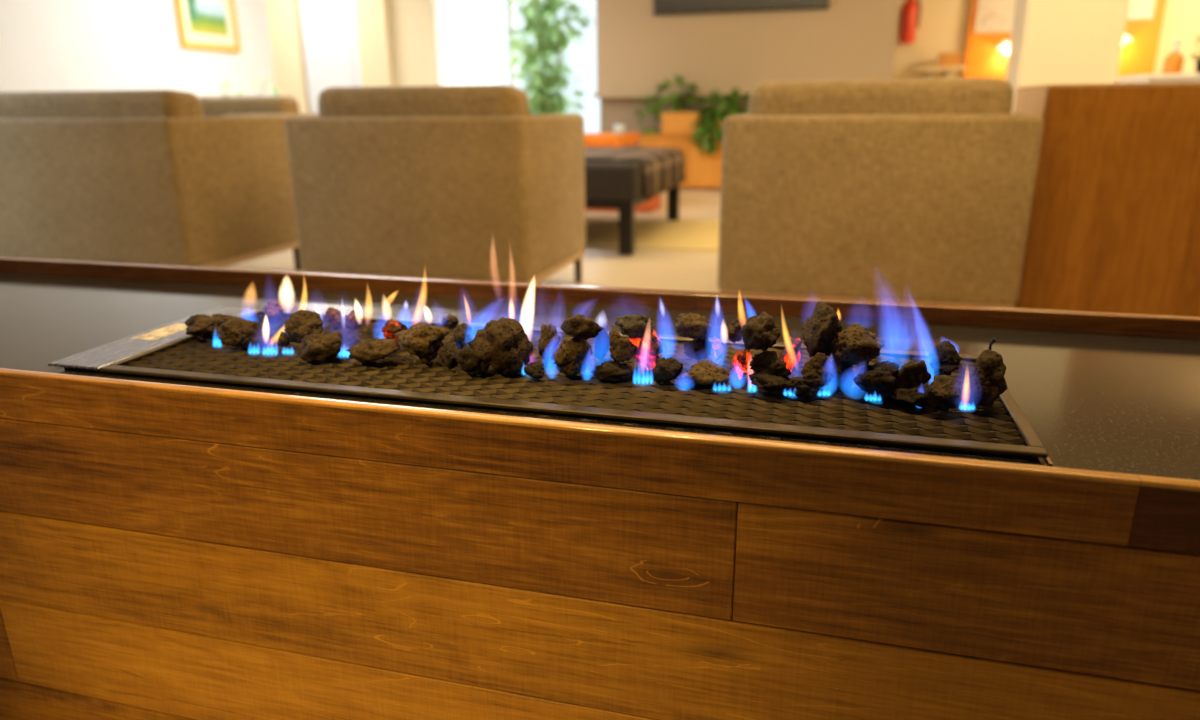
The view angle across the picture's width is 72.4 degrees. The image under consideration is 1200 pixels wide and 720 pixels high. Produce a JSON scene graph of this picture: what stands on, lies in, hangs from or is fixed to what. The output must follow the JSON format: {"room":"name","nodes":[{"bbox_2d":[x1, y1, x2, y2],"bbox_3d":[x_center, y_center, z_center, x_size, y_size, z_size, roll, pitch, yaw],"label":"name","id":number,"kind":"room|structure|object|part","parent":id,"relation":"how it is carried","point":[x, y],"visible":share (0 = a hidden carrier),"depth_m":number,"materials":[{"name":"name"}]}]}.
{"room":"hotel lobby lounge","nodes":[
{"label":"hotel lobby lounge","id":0,"kind":"room"},
{"bbox_2d":[0,0,275,96],"bbox_3d":[-5.340,-1.741,3.964,0.150,2.750,11.720,4,18,15],"label":"wall","id":1,"kind":"structure","parent":0,"point":[46,45],"depth_m":7.33,"materials":[{"name":"white paint"}]},
{"bbox_2d":[174,0,240,52],"bbox_3d":[-3.979,-3.493,8.311,0.045,0.660,0.850,4,18,15],"label":"framed painting","id":2,"kind":"object","parent":1,"relation":"attached to","point":[202,24],"visible":1,"depth_m":8.33,"materials":[{"name":"paint"}]},
{"bbox_2d":[223,188,720,291],"bbox_3d":[-0.437,-0.355,4.191,13.400,0.100,14.100,4,18,15],"label":"floor","id":3,"kind":"structure","parent":0,"point":[684,270],"depth_m":4.61,"materials":[{"name":"beige stone"}]},
{"bbox_2d":[0,90,302,270],"bbox_3d":[-2.404,-0.874,4.169,1.420,0.931,0.890,4,18,15],"label":"armchair","id":4,"kind":"object","parent":3,"relation":"on","point":[126,176],"visible":0.88,"depth_m":3.73,"materials":[{"name":"fabric"}]},
{"bbox_2d":[0,90,203,117],"bbox_3d":[-2.464,-1.035,3.891,1.280,0.454,0.226,4,14,15],"label":"cushion","id":5,"kind":"object","parent":4,"relation":"on","point":[104,103],"depth_m":3.70,"materials":[{"name":"fabric"}]},
{"bbox_3d":[-2.403,-0.569,4.258,1.396,0.035,0.856,4,18,15],"label":"rail","id":6,"kind":"part","parent":4,"relation":"part of","materials":[{"name":"brown fabric"}]},
{"bbox_3d":[-1.649,-0.559,4.471,0.032,0.140,0.032,4,18,15],"label":"leg","id":7,"kind":"part","parent":4,"relation":"part of","materials":[{"name":"brown metal"}]},
{"bbox_2d":[218,78,279,95],"bbox_3d":[-3.200,-2.028,7.606,0.692,1.110,0.293,4,18,15],"label":"potted plant","id":8,"kind":"object","parent":3,"relation":"on","point":[276,92],"visible":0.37,"depth_m":7.46,"materials":[{"name":"green plant"}]},
{"bbox_2d":[199,96,318,117],"bbox_3d":[-2.655,-1.381,5.807,1.060,0.933,0.890,4,18,15],"label":"armchair","id":9,"kind":"object","parent":3,"relation":"on","point":[221,106],"visible":0.16,"depth_m":5.76,"materials":[{"name":"fabric"}]},
{"bbox_2d":[285,85,585,282],"bbox_3d":[-0.691,-0.765,3.775,1.060,0.933,0.890,4,18,15],"label":"armchair","id":10,"kind":"object","parent":3,"relation":"on","point":[462,182],"visible":0.91,"depth_m":3.36,"materials":[{"name":"fabric"}]},
{"bbox_2d":[318,85,528,116],"bbox_3d":[-0.751,-0.926,3.498,0.910,0.455,0.228,4,14,15],"label":"cushion","id":11,"kind":"object","parent":10,"relation":"on","point":[451,100],"depth_m":3.35,"materials":[{"name":"fabric"}]},
{"bbox_3d":[-0.690,-0.459,3.865,1.036,0.035,0.856,4,18,15],"label":"rail","id":12,"kind":"part","parent":10,"relation":"part of","materials":[{"name":"brown fabric"}]},
{"bbox_3d":[-0.110,-0.462,4.123,0.032,0.140,0.032,4,18,15],"label":"leg","id":13,"kind":"part","parent":10,"relation":"part of","materials":[{"name":"wood"}]},
{"bbox_2d":[505,0,595,114],"bbox_3d":[-0.656,-3.512,9.865,1.286,2.570,0.735,4,18,15],"label":"indoor tree","id":14,"kind":"object","parent":3,"relation":"on","point":[540,83],"visible":0.8,"depth_m":9.77,"materials":[{"name":"green plant"}]},
{"bbox_2d":[0,256,1199,719],"bbox_3d":[-0.335,0.210,1.259,3.350,0.556,0.625,4,18,15],"label":"table","id":15,"kind":"object","parent":3,"relation":"on","point":[171,549],"visible":0.96,"depth_m":0.87,"materials":[{"name":"brown wood"}]},
{"bbox_2d":[185,314,225,339],"bbox_3d":[-0.556,-0.046,1.155,0.060,0.036,0.052,4,18,15],"label":"rock","id":16,"kind":"object","parent":15,"relation":"on","point":[204,326],"visible":0.92,"depth_m":1.15,"materials":[{"name":"stone"}]},
{"bbox_2d":[212,314,237,321],"bbox_3d":[-0.549,-0.053,1.195,0.046,0.025,0.038,4,18,15],"label":"rock","id":17,"kind":"object","parent":15,"relation":"on","point":[225,318],"visible":0.26,"depth_m":1.19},
{"bbox_2d":[218,317,256,346],"bbox_3d":[-0.493,-0.037,1.118,0.049,0.039,0.044,4,18,15],"label":"rock","id":18,"kind":"object","parent":15,"relation":"on","point":[238,331],"visible":1,"depth_m":1.10,"materials":[{"name":"stone"}]},
{"bbox_2d":[264,301,283,324],"bbox_3d":[-0.472,-0.069,1.181,0.026,0.034,0.032,4,18,15],"label":"rock","id":19,"kind":"object","parent":15,"relation":"on","point":[273,310],"visible":1,"depth_m":1.18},
{"bbox_2d":[277,331,290,346],"bbox_3d":[-0.428,-0.029,1.111,0.019,0.022,0.020,4,18,15],"label":"rock","id":20,"kind":"object","parent":15,"relation":"on","point":[283,340],"visible":0.98,"depth_m":1.11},
{"bbox_2d":[284,309,323,343],"bbox_3d":[-0.395,-0.042,1.102,0.053,0.049,0.044,8,19,24],"label":"rock","id":21,"kind":"object","parent":15,"relation":"on","point":[301,323],"visible":0.81,"depth_m":1.09,"materials":[{"name":"stone"}]},
{"bbox_2d":[298,331,341,362],"bbox_3d":[-0.360,-0.018,1.058,0.054,0.038,0.047,-10,20,-28],"label":"rock","id":22,"kind":"object","parent":15,"relation":"on","point":[320,347],"visible":1,"depth_m":1.05,"materials":[{"name":"stone"}]},
{"bbox_2d":[325,307,342,329],"bbox_3d":[-0.373,-0.060,1.157,0.025,0.033,0.028,4,18,15],"label":"rock","id":23,"kind":"object","parent":15,"relation":"on","point":[334,317],"visible":1,"depth_m":1.15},
{"bbox_2d":[344,310,360,329],"bbox_3d":[-0.349,-0.056,1.154,0.020,0.028,0.025,-1,17,-3],"label":"rock","id":24,"kind":"object","parent":15,"relation":"on","point":[352,322],"visible":1,"depth_m":1.15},
{"bbox_2d":[349,333,368,347],"bbox_3d":[-0.314,-0.024,1.082,0.033,0.026,0.026,11,21,33],"label":"rock","id":25,"kind":"object","parent":15,"relation":"on","point":[360,336],"visible":0.4,"depth_m":1.07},
{"bbox_2d":[346,338,399,362],"bbox_3d":[-0.287,-0.013,1.040,0.068,0.029,0.050,4,18,15],"label":"rock","id":26,"kind":"object","parent":15,"relation":"on","point":[367,350],"visible":1,"depth_m":1.03,"materials":[{"name":"stone"}]},
{"bbox_2d":[382,319,407,340],"bbox_3d":[-0.276,-0.042,1.102,0.032,0.031,0.031,4,18,15],"label":"rock","id":27,"kind":"object","parent":15,"relation":"on","point":[391,326],"visible":0.69,"depth_m":1.09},
{"bbox_2d":[394,322,449,364],"bbox_3d":[-0.225,-0.021,1.034,0.061,0.057,0.050,15,23,41],"label":"rock","id":28,"kind":"object","parent":15,"relation":"on","point":[424,341],"visible":0.98,"depth_m":1.02,"materials":[{"name":"stone"}]},
{"bbox_2d":[439,343,460,368],"bbox_3d":[-0.185,-0.004,1.014,0.027,0.030,0.029,12,21,36],"label":"rock","id":29,"kind":"object","parent":15,"relation":"on","point":[446,353],"visible":0.84,"depth_m":1.01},
{"bbox_2d":[442,315,458,328],"bbox_3d":[-0.205,-0.052,1.119,0.019,0.020,0.022,-15,23,-40],"label":"rock","id":30,"kind":"object","parent":15,"relation":"on","point":[450,321],"visible":1,"depth_m":1.11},
{"bbox_2d":[453,323,477,349],"bbox_3d":[-0.174,-0.028,1.069,0.032,0.041,0.030,-16,23,-40],"label":"rock","id":31,"kind":"object","parent":15,"relation":"on","point":[463,333],"visible":0.74,"depth_m":1.06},
{"bbox_2d":[454,346,490,375],"bbox_3d":[-0.154,0.000,0.997,0.046,0.036,0.040,4,18,15],"label":"rock","id":32,"kind":"object","parent":15,"relation":"on","point":[465,357],"visible":0.83,"depth_m":0.98,"materials":[{"name":"stone"}]},
{"bbox_2d":[467,317,532,375],"bbox_3d":[-0.120,-0.017,0.994,0.074,0.071,0.065,4,18,15],"label":"rock","id":33,"kind":"object","parent":15,"relation":"on","point":[504,344],"visible":1,"depth_m":0.98,"materials":[{"name":"stone"}]},
{"bbox_2d":[524,361,544,378],"bbox_3d":[-0.078,0.011,0.978,0.026,0.018,0.024,4,18,15],"label":"rock","id":34,"kind":"object","parent":15,"relation":"on","point":[534,369],"visible":1,"depth_m":0.97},
{"bbox_2d":[538,324,560,364],"bbox_3d":[-0.063,-0.020,1.036,0.027,0.051,0.043,4,18,15],"label":"rock","id":35,"kind":"object","parent":15,"relation":"on","point":[548,342],"visible":0.94,"depth_m":1.02,"materials":[{"name":"stone"}]},
{"bbox_2d":[48,306,1052,465],"bbox_3d":[-0.103,-0.075,1.029,1.168,0.178,0.328,4,18,15],"label":"gas burner","id":36,"kind":"object","parent":15,"relation":"on","point":[164,351],"visible":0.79,"depth_m":0.96,"materials":[{"name":"metal"}]},
{"bbox_3d":[-0.628,-0.037,1.190,0.080,0.004,0.322,4,18,15],"label":"control lid","id":37,"kind":"part","parent":36,"relation":"part of","materials":[{"name":"metal"}]},
{"bbox_2d":[549,337,592,377],"bbox_3d":[-0.034,-0.003,0.982,0.051,0.051,0.048,4,18,15],"label":"rock","id":38,"kind":"object","parent":15,"relation":"on","point":[572,357],"visible":0.98,"depth_m":0.97,"materials":[{"name":"stone"}]},
{"bbox_2d":[560,313,602,339],"bbox_3d":[-0.023,-0.040,0.969,0.051,0.033,0.042,4,18,15],"label":"rock","id":39,"kind":"object","parent":38,"relation":"on","point":[577,326],"visible":1,"depth_m":0.95,"materials":[{"name":"stone"}]},
{"bbox_2d":[594,319,609,361],"bbox_3d":[0.003,-0.025,1.044,0.018,0.055,0.046,10,20,31],"label":"rock","id":40,"kind":"object","parent":15,"relation":"on","point":[602,345],"visible":0.86,"depth_m":1.03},
{"bbox_2d":[590,360,632,381],"bbox_3d":[0.014,0.012,0.976,0.053,0.023,0.041,4,18,15],"label":"rock","id":41,"kind":"object","parent":15,"relation":"on","point":[612,371],"visible":0.99,"depth_m":0.96,"materials":[{"name":"stone"}]},
{"bbox_2d":[609,329,636,362],"bbox_3d":[0.029,-0.018,0.972,0.035,0.042,0.033,-13,21,-34],"label":"rock","id":42,"kind":"object","parent":41,"relation":"on","point":[621,349],"visible":1,"depth_m":0.96,"materials":[{"name":"stone"}]},
{"bbox_2d":[615,314,652,338],"bbox_3d":[0.041,-0.042,0.980,0.044,0.031,0.046,-2,17,-4],"label":"rock","id":43,"kind":"object","parent":42,"relation":"on","point":[639,325],"visible":1,"depth_m":0.96,"materials":[{"name":"black stone"}]},
{"bbox_2d":[629,329,662,369],"bbox_3d":[0.056,-0.013,1.008,0.042,0.053,0.039,-5,18,-15],"label":"rock","id":44,"kind":"object","parent":15,"relation":"on","point":[649,348],"visible":0.75,"depth_m":0.99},
{"bbox_2d":[652,357,682,382],"bbox_3d":[0.079,0.013,0.959,0.034,0.030,0.029,11,21,33],"label":"rock","id":45,"kind":"object","parent":15,"relation":"on","point":[668,369],"visible":1,"depth_m":0.95,"materials":[{"name":"stone"}]},
{"bbox_2d":[683,338,711,359],"bbox_3d":[0.119,-0.013,1.009,0.036,0.028,0.029,4,18,15],"label":"rock","id":46,"kind":"object","parent":15,"relation":"on","point":[698,349],"visible":0.98,"depth_m":1.00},
{"bbox_2d":[674,313,711,339],"bbox_3d":[0.113,-0.040,0.998,0.048,0.036,0.045,4,18,15],"label":"rock","id":47,"kind":"object","parent":46,"relation":"on","point":[691,325],"visible":1,"depth_m":0.98,"materials":[{"name":"stone"}]},
{"bbox_2d":[680,359,730,385],"bbox_3d":[0.123,0.016,0.952,0.053,0.027,0.049,-10,20,-28],"label":"rock","id":48,"kind":"object","parent":15,"relation":"on","point":[706,371],"visible":1,"depth_m":0.94,"materials":[{"name":"stone"}]},
{"bbox_2d":[712,336,722,362],"bbox_3d":[0.143,-0.012,0.998,0.016,0.032,0.029,4,18,15],"label":"rock","id":49,"kind":"object","parent":15,"relation":"on","point":[716,344],"visible":0.98,"depth_m":0.99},
{"bbox_2d":[725,317,744,342],"bbox_3d":[0.166,-0.037,1.009,0.023,0.034,0.029,-1,17,-1],"label":"rock","id":50,"kind":"object","parent":15,"relation":"on","point":[733,331],"visible":0.91,"depth_m":1.00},
{"bbox_2d":[732,348,751,379],"bbox_3d":[0.168,0.004,0.964,0.024,0.044,0.038,4,18,15],"label":"rock","id":51,"kind":"object","parent":15,"relation":"on","point":[742,358],"visible":0.98,"depth_m":0.95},
{"bbox_2d":[749,351,790,376],"bbox_3d":[0.196,0.006,0.930,0.048,0.036,0.036,10,20,31],"label":"rock","id":52,"kind":"object","parent":15,"relation":"on","point":[769,361],"visible":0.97,"depth_m":0.92,"materials":[{"name":"stone"}]},
{"bbox_2d":[741,312,780,350],"bbox_3d":[0.182,-0.030,0.925,0.045,0.046,0.040,4,18,15],"label":"rock","id":53,"kind":"object","parent":52,"relation":"on","point":[762,332],"visible":1,"depth_m":0.92,"materials":[{"name":"stone"}]},
{"bbox_2d":[749,370,791,394],"bbox_3d":[0.194,0.025,0.920,0.046,0.026,0.042,-9,19,-25],"label":"rock","id":54,"kind":"object","parent":15,"relation":"on","point":[775,384],"visible":1,"depth_m":0.91,"materials":[{"name":"stone"}]},
{"bbox_2d":[779,337,801,376],"bbox_3d":[0.222,0.000,0.958,0.026,0.056,0.044,4,18,15],"label":"rock","id":55,"kind":"object","parent":15,"relation":"on","point":[791,353],"visible":0.84,"depth_m":0.94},
{"bbox_2d":[789,376,817,398],"bbox_3d":[0.224,0.031,0.908,0.035,0.024,0.026,4,18,15],"label":"rock","id":56,"kind":"object","parent":15,"relation":"on","point":[800,387],"visible":1,"depth_m":0.90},
{"bbox_2d":[801,352,835,387],"bbox_3d":[0.246,0.009,0.925,0.038,0.038,0.037,4,18,15],"label":"rock","id":57,"kind":"object","parent":15,"relation":"on","point":[819,369],"visible":0.95,"depth_m":0.92,"materials":[{"name":"stone"}]},
{"bbox_2d":[801,302,841,357],"bbox_3d":[0.254,-0.032,0.943,0.046,0.068,0.049,-11,20,-30],"label":"rock","id":58,"kind":"object","parent":15,"relation":"on","point":[818,331],"visible":0.84,"depth_m":0.93,"materials":[{"name":"stone"}]},
{"bbox_2d":[830,360,854,388],"bbox_3d":[0.275,0.013,0.932,0.031,0.042,0.029,-8,19,-23],"label":"rock","id":59,"kind":"object","parent":15,"relation":"on","point":[843,378],"visible":0.84,"depth_m":0.92,"materials":[{"name":"blue"}]},
{"bbox_2d":[828,323,885,366],"bbox_3d":[0.288,-0.015,0.918,0.064,0.048,0.056,4,18,15],"label":"rock","id":60,"kind":"object","parent":59,"relation":"on","point":[856,345],"visible":1,"depth_m":0.91,"materials":[{"name":"stone"}]},
{"bbox_2d":[853,361,898,399],"bbox_3d":[0.307,0.023,0.902,0.056,0.043,0.049,4,18,15],"label":"rock","id":61,"kind":"object","parent":15,"relation":"on","point":[879,381],"visible":0.98,"depth_m":0.89,"materials":[{"name":"stone"}]},
{"bbox_2d":[892,386,927,407],"bbox_3d":[0.335,0.040,0.883,0.039,0.020,0.035,4,18,15],"label":"rock","id":62,"kind":"object","parent":15,"relation":"on","point":[913,396],"visible":0.98,"depth_m":0.88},
{"bbox_2d":[896,360,930,388],"bbox_3d":[0.343,0.019,0.900,0.037,0.050,0.040,4,18,15],"label":"rock","id":63,"kind":"object","parent":15,"relation":"on","point":[912,374],"visible":0.88,"depth_m":0.88,"materials":[{"name":"stone"}]},
{"bbox_2d":[924,375,964,411],"bbox_3d":[0.362,0.037,0.862,0.040,0.039,0.035,4,18,15],"label":"rock","id":64,"kind":"object","parent":15,"relation":"on","point":[944,393],"visible":1,"depth_m":0.86,"materials":[{"name":"stone"}]},
{"bbox_2d":[929,340,961,375],"bbox_3d":[0.378,0.002,0.898,0.034,0.045,0.039,4,18,15],"label":"rock","id":65,"kind":"object","parent":15,"relation":"on","point":[944,358],"visible":0.94,"depth_m":0.89,"materials":[{"name":"stone"}]},
{"bbox_2d":[967,349,1007,406],"bbox_3d":[0.409,0.019,0.868,0.039,0.060,0.051,4,18,15],"label":"rock","id":66,"kind":"object","parent":15,"relation":"on","point":[986,382],"visible":1,"depth_m":0.85,"materials":[{"name":"stone"}]},
{"bbox_2d":[584,133,639,146],"bbox_3d":[-0.275,-1.813,7.705,1.140,0.600,0.900,4,18,15],"label":"table","id":67,"kind":"object","parent":3,"relation":"on","point":[591,139],"visible":0.3,"depth_m":7.15,"materials":[{"name":"orange wood"}]},
{"bbox_2d":[614,124,624,134],"bbox_3d":[0.173,-2.048,7.288,0.100,0.090,0.100,4,18,15],"label":"glass cup","id":68,"kind":"object","parent":67,"relation":"on","point":[619,129],"visible":0.97,"depth_m":7.25,"materials":[{"name":"clear glass"}]},
{"bbox_2d":[585,194,660,212],"bbox_3d":[0.079,-1.397,7.030,0.840,0.200,0.460,4,18,15],"label":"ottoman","id":69,"kind":"object","parent":3,"relation":"on","point":[654,203],"visible":0.09,"depth_m":6.83,"materials":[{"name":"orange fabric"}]},
{"bbox_2d":[585,216,719,251],"bbox_3d":[0.026,-0.920,5.810,3.400,0.012,1.350,4,18,15],"label":"area rug","id":70,"kind":"object","parent":3,"relation":"on","point":[650,233],"visible":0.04,"depth_m":5.60,"materials":[{"name":"carpet"}]},
{"bbox_2d":[585,160,679,254],"bbox_3d":[-0.358,-1.150,5.662,1.600,0.520,1.650,4,18,15],"label":"bench","id":71,"kind":"object","parent":70,"relation":"on","point":[619,185],"visible":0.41,"depth_m":4.74,"materials":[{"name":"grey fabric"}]},
{"bbox_3d":[-0.359,-1.298,5.616,1.600,0.210,1.650,4,18,15],"label":"seat","id":72,"kind":"part","parent":71,"relation":"part of","materials":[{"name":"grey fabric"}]},
{"bbox_3d":[0.158,-0.758,4.809,0.080,0.270,0.080,4,18,15],"label":"leg","id":73,"kind":"part","parent":71,"relation":"part of","materials":[{"name":"black metal"}]},
{"bbox_3d":[-0.358,-1.179,5.654,1.560,0.050,1.610,4,18,15],"label":"seat frame","id":74,"kind":"part","parent":71,"relation":"part of","materials":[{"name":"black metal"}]},
{"bbox_2d":[585,147,684,199],"bbox_3d":[0.078,-1.280,5.558,0.783,0.249,1.400,4,18,15],"label":"throw blanket","id":75,"kind":"object","parent":71,"relation":"on","point":[663,168],"visible":0.86,"depth_m":5.38,"materials":[{"name":"fabric"}]},
{"bbox_3d":[0.557,-1.198,6.218,0.080,0.270,0.080,4,18,15],"label":"leg","id":76,"kind":"part","parent":71,"relation":"part of","materials":[{"name":"black metal"}]},
{"bbox_2d":[640,133,722,188],"bbox_3d":[1.461,-2.071,8.528,2.100,0.540,0.390,4,18,15],"label":"base cabinet","id":77,"kind":"object","parent":3,"relation":"on","point":[704,171],"visible":0.29,"depth_m":8.47,"materials":[{"name":"brown wood"}]},
{"bbox_3d":[0.672,-2.068,8.555,0.505,0.490,0.017,4,18,15],"label":"door","id":78,"kind":"part","parent":77,"relation":"part of","materials":[{"name":"brown wood"}]},
{"bbox_2d":[661,111,700,134],"bbox_3d":[0.848,-2.467,8.529,0.380,0.225,0.220,4,18,15],"label":"planter box","id":79,"kind":"object","parent":77,"relation":"on","point":[672,122],"visible":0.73,"depth_m":8.43,"materials":[{"name":"wood"}]},
{"bbox_2d":[628,74,706,134],"bbox_3d":[0.735,-2.616,8.529,0.834,0.702,0.464,4,18,15],"label":"potted plant","id":80,"kind":"object","parent":79,"relation":"in","point":[683,104],"visible":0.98,"depth_m":8.48,"materials":[{"name":"green plant"}]},
{"bbox_3d":[0.792,-2.689,8.450,0.503,0.255,0.059,4,18,15],"label":"stem","id":81,"kind":"part","parent":80,"relation":"part of","materials":[{"name":"green plant"}]},
{"bbox_3d":[1.168,-2.032,8.426,0.505,0.490,0.017,4,18,15],"label":"door","id":82,"kind":"part","parent":77,"relation":"part of","materials":[{"name":"brown wood"}]},
{"bbox_2d":[688,85,749,156],"bbox_3d":[1.312,-2.419,8.318,0.819,0.715,0.511,4,18,15],"label":"trailing plant","id":83,"kind":"object","parent":77,"relation":"on","point":[733,108],"visible":0.71,"depth_m":8.27,"materials":[{"name":"green plant"}]},
{"bbox_3d":[1.298,-2.392,8.370,0.260,0.170,0.260,4,18,15],"label":"pot","id":84,"kind":"part","parent":83,"relation":"part of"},
{"bbox_2d":[717,78,1043,306],"bbox_3d":[1.071,-0.639,3.330,1.060,0.933,0.890,4,18,15],"label":"armchair","id":85,"kind":"object","parent":3,"relation":"on","point":[903,190],"visible":0.91,"depth_m":2.90,"materials":[{"name":"fabric"}]},
{"bbox_3d":[1.072,-0.334,3.420,1.036,0.035,0.856,4,18,15],"label":"rail","id":86,"kind":"part","parent":85,"relation":"part of","materials":[{"name":"brown wood"}]},
{"bbox_2d":[748,78,1013,114],"bbox_3d":[1.011,-0.800,3.053,0.910,0.455,0.228,4,14,15],"label":"cushion","id":87,"kind":"object","parent":85,"relation":"on","point":[947,96],"depth_m":2.91,"materials":[{"name":"fabric"}]},
{"bbox_2d":[1014,83,1199,315],"bbox_3d":[2.874,-0.549,3.030,2.452,0.912,0.560,4,18,15],"label":"counter","id":88,"kind":"object","parent":3,"relation":"on","point":[1114,222],"depth_m":3.00,"materials":[{"name":"brown wood"}]},
{"bbox_3d":[1.709,-0.633,3.350,0.030,0.900,0.530,4,18,15],"label":"panel","id":89,"kind":"part","parent":88,"relation":"part of","materials":[{"name":"brown wood"}]},
{"bbox_2d":[1017,83,1199,89],"bbox_3d":[2.871,-0.978,2.897,2.452,0.012,0.560,4,18,15],"label":"countertop","id":90,"kind":"structure","parent":88,"relation":"on","point":[1119,84],"depth_m":2.90,"materials":[{"name":"brown wood"}]},
{"bbox_2d":[1114,73,1199,82],"bbox_3d":[4.667,-1.385,5.500,2.150,1.020,0.670,4,18,15],"label":"countertop","id":91,"kind":"structure","parent":3,"relation":"on","point":[1146,78],"depth_m":5.31,"materials":[{"name":"stone"}]},
{"bbox_2d":[1162,41,1184,73],"bbox_3d":[3.765,-1.979,5.369,0.110,0.205,0.110,4,18,15],"label":"pump bottle","id":92,"kind":"object","parent":91,"relation":"on","point":[1174,62],"visible":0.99,"depth_m":5.34,"materials":[{"name":"orange plastic"}]},
{"bbox_2d":[1190,36,1199,73],"bbox_3d":[3.989,-2.007,5.349,0.260,0.267,0.297,10,20,30],"label":"potted plant","id":93,"kind":"object","parent":91,"relation":"on","point":[1197,69],"visible":0.9,"depth_m":5.39,"materials":[{"name":"green plant"}]},
{"bbox_3d":[3.986,-1.923,5.378,0.140,0.090,0.140,4,18,15],"label":"pot","id":94,"kind":"part","parent":93,"relation":"part of","materials":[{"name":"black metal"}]},
{"bbox_2d":[600,97,748,146],"bbox_3d":[1.478,-2.341,8.807,2.995,0.930,0.250,4,18,15],"label":"wall","id":95,"kind":"structure","parent":0,"point":[613,111],"depth_m":8.89,"materials":[{"name":"paint"}]},
{"bbox_2d":[592,92,750,97],"bbox_3d":[1.450,-2.790,8.610,3.075,0.045,0.370,4,18,15],"label":"trim ledge","id":96,"kind":"object","parent":95,"relation":"on","point":[707,94],"visible":0.44,"depth_m":8.70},
{"bbox_2d":[596,0,899,92],"bbox_3d":[1.457,-3.666,8.372,3.025,1.780,0.300,4,18,15],"label":"wall","id":97,"kind":"structure","parent":0,"point":[637,48],"depth_m":8.37,"materials":[{"name":"paint"}]},
{"bbox_2d":[654,0,828,14],"bbox_3d":[1.394,-3.967,8.095,1.740,0.980,0.068,4,18,15],"label":"television","id":98,"kind":"object","parent":97,"relation":"attached to","point":[661,7],"visible":1,"depth_m":8.22,"materials":[{"name":"black metal"}]},
{"bbox_2d":[389,0,1199,85],"bbox_3d":[1.261,-3.655,9.978,13.100,2.750,0.150,4,18,15],"label":"wall","id":99,"kind":"structure","parent":0,"point":[943,24],"depth_m":9.25,"materials":[{"name":"beige paint"}]},
{"bbox_2d":[265,0,310,112],"bbox_3d":[-4.311,-4.024,11.295,0.530,2.750,0.120,4,18,15],"label":"trim","id":100,"kind":"structure","parent":99,"relation":"attached to","point":[283,16],"depth_m":11.16,"materials":[{"name":"paint"}]},
{"bbox_2d":[299,0,362,113],"bbox_3d":[-3.597,-3.856,11.159,0.860,2.500,0.095,4,18,15],"label":"window","id":101,"kind":"structure","parent":99,"relation":"in","point":[329,27],"depth_m":11.00,"materials":[{"name":"glass"}]},
{"bbox_2d":[355,0,395,86],"bbox_3d":[-2.967,-3.922,10.935,0.420,2.750,0.140,4,18,15],"label":"trim","id":102,"kind":"structure","parent":99,"relation":"attached to","point":[373,16],"depth_m":10.79,"materials":[{"name":"beige paint"}]},
{"bbox_2d":[430,0,500,85],"bbox_3d":[-1.721,-3.796,10.620,0.922,2.640,0.072,4,18,15],"label":"window","id":103,"kind":"structure","parent":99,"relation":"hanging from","point":[466,45],"depth_m":10.53,"materials":[{"name":"glass"}]},
{"bbox_2d":[507,0,517,87],"bbox_3d":[-0.915,-3.908,10.505,2.500,2.250,0.070,4,18,15],"label":"window","id":104,"kind":"structure","parent":99,"relation":"in","point":[510,12],"depth_m":10.46,"materials":[{"name":"clear glass"}]},
{"bbox_2d":[899,0,920,43],"bbox_3d":[3.445,-3.805,9.101,0.196,0.545,0.240,4,18,15],"label":"fire extinguisher","id":105,"kind":"object","parent":99,"relation":"attached to","point":[909,13],"visible":1,"depth_m":9.04,"materials":[{"name":"red metal"}]},
{"bbox_2d":[913,66,965,78],"bbox_3d":[3.781,-3.203,9.161,0.520,0.135,0.300,4,18,15],"label":"wall shelf","id":106,"kind":"object","parent":99,"relation":"attached to","point":[947,69],"visible":0.87,"depth_m":9.04,"materials":[{"name":"beige paint"}]},
{"bbox_2d":[938,52,962,66],"bbox_3d":[3.868,-3.321,9.067,0.230,0.145,0.130,4,18,15],"label":"carton","id":107,"kind":"object","parent":106,"relation":"on","point":[953,58],"visible":0.89,"depth_m":9.01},
{"bbox_3d":[3.868,-3.378,9.049,0.230,0.025,0.130,4,18,15],"label":"lid","id":108,"kind":"part","parent":107,"relation":"part of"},
{"bbox_2d":[963,0,1166,83],"bbox_3d":[4.981,-3.346,8.896,1.870,2.750,0.080,4,18,15],"label":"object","id":109,"kind":"structure","parent":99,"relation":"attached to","point":[983,59],"depth_m":8.75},
{"bbox_2d":[974,0,1015,32],"bbox_3d":[4.356,-3.912,8.842,0.500,0.700,0.020,4,18,15],"label":"framed print","id":110,"kind":"object","parent":109,"relation":"attached to","point":[992,16],"visible":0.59,"depth_m":8.91,"materials":[{"name":"paper"}]},
{"bbox_2d":[997,40,1009,54],"bbox_3d":[4.415,-3.390,8.880,0.200,0.150,0.220,4,18,15],"label":"wall lamp","id":111,"kind":"object","parent":109,"relation":"attached to","point":[1005,46],"visible":0.74,"depth_m":8.86,"materials":[{"name":"white plastic"}]},
{"bbox_3d":[4.412,-3.399,8.867,0.200,0.075,0.200,4,18,15],"label":"lamp shade","id":112,"kind":"part","parent":111,"relation":"part of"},
{"bbox_2d":[1122,34,1131,45],"bbox_3d":[5.457,-3.365,8.592,0.200,0.150,0.220,4,18,15],"label":"wall lamp","id":113,"kind":"object","parent":109,"relation":"attached to","point":[1127,38],"visible":0.19,"depth_m":8.51,"materials":[{"name":"white plastic"}]},
{"bbox_3d":[5.455,-3.375,8.579,0.200,0.075,0.200,4,18,15],"label":"lamp shade","id":114,"kind":"part","parent":113,"relation":"part of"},
{"bbox_2d":[1127,0,1155,19],"bbox_3d":[5.538,-3.910,8.507,0.460,0.700,0.020,4,18,15],"label":"framed print","id":115,"kind":"object","parent":109,"relation":"attached to","point":[1138,9],"visible":0.59,"depth_m":8.55,"materials":[{"name":"paper"}]},
{"bbox_2d":[1005,0,1129,112],"bbox_3d":[3.474,-2.472,6.112,0.655,2.750,0.500,4,18,15],"label":"wall","id":116,"kind":"structure","parent":0,"point":[1052,41],"depth_m":5.92,"materials":[{"name":"paint"}]}
]}

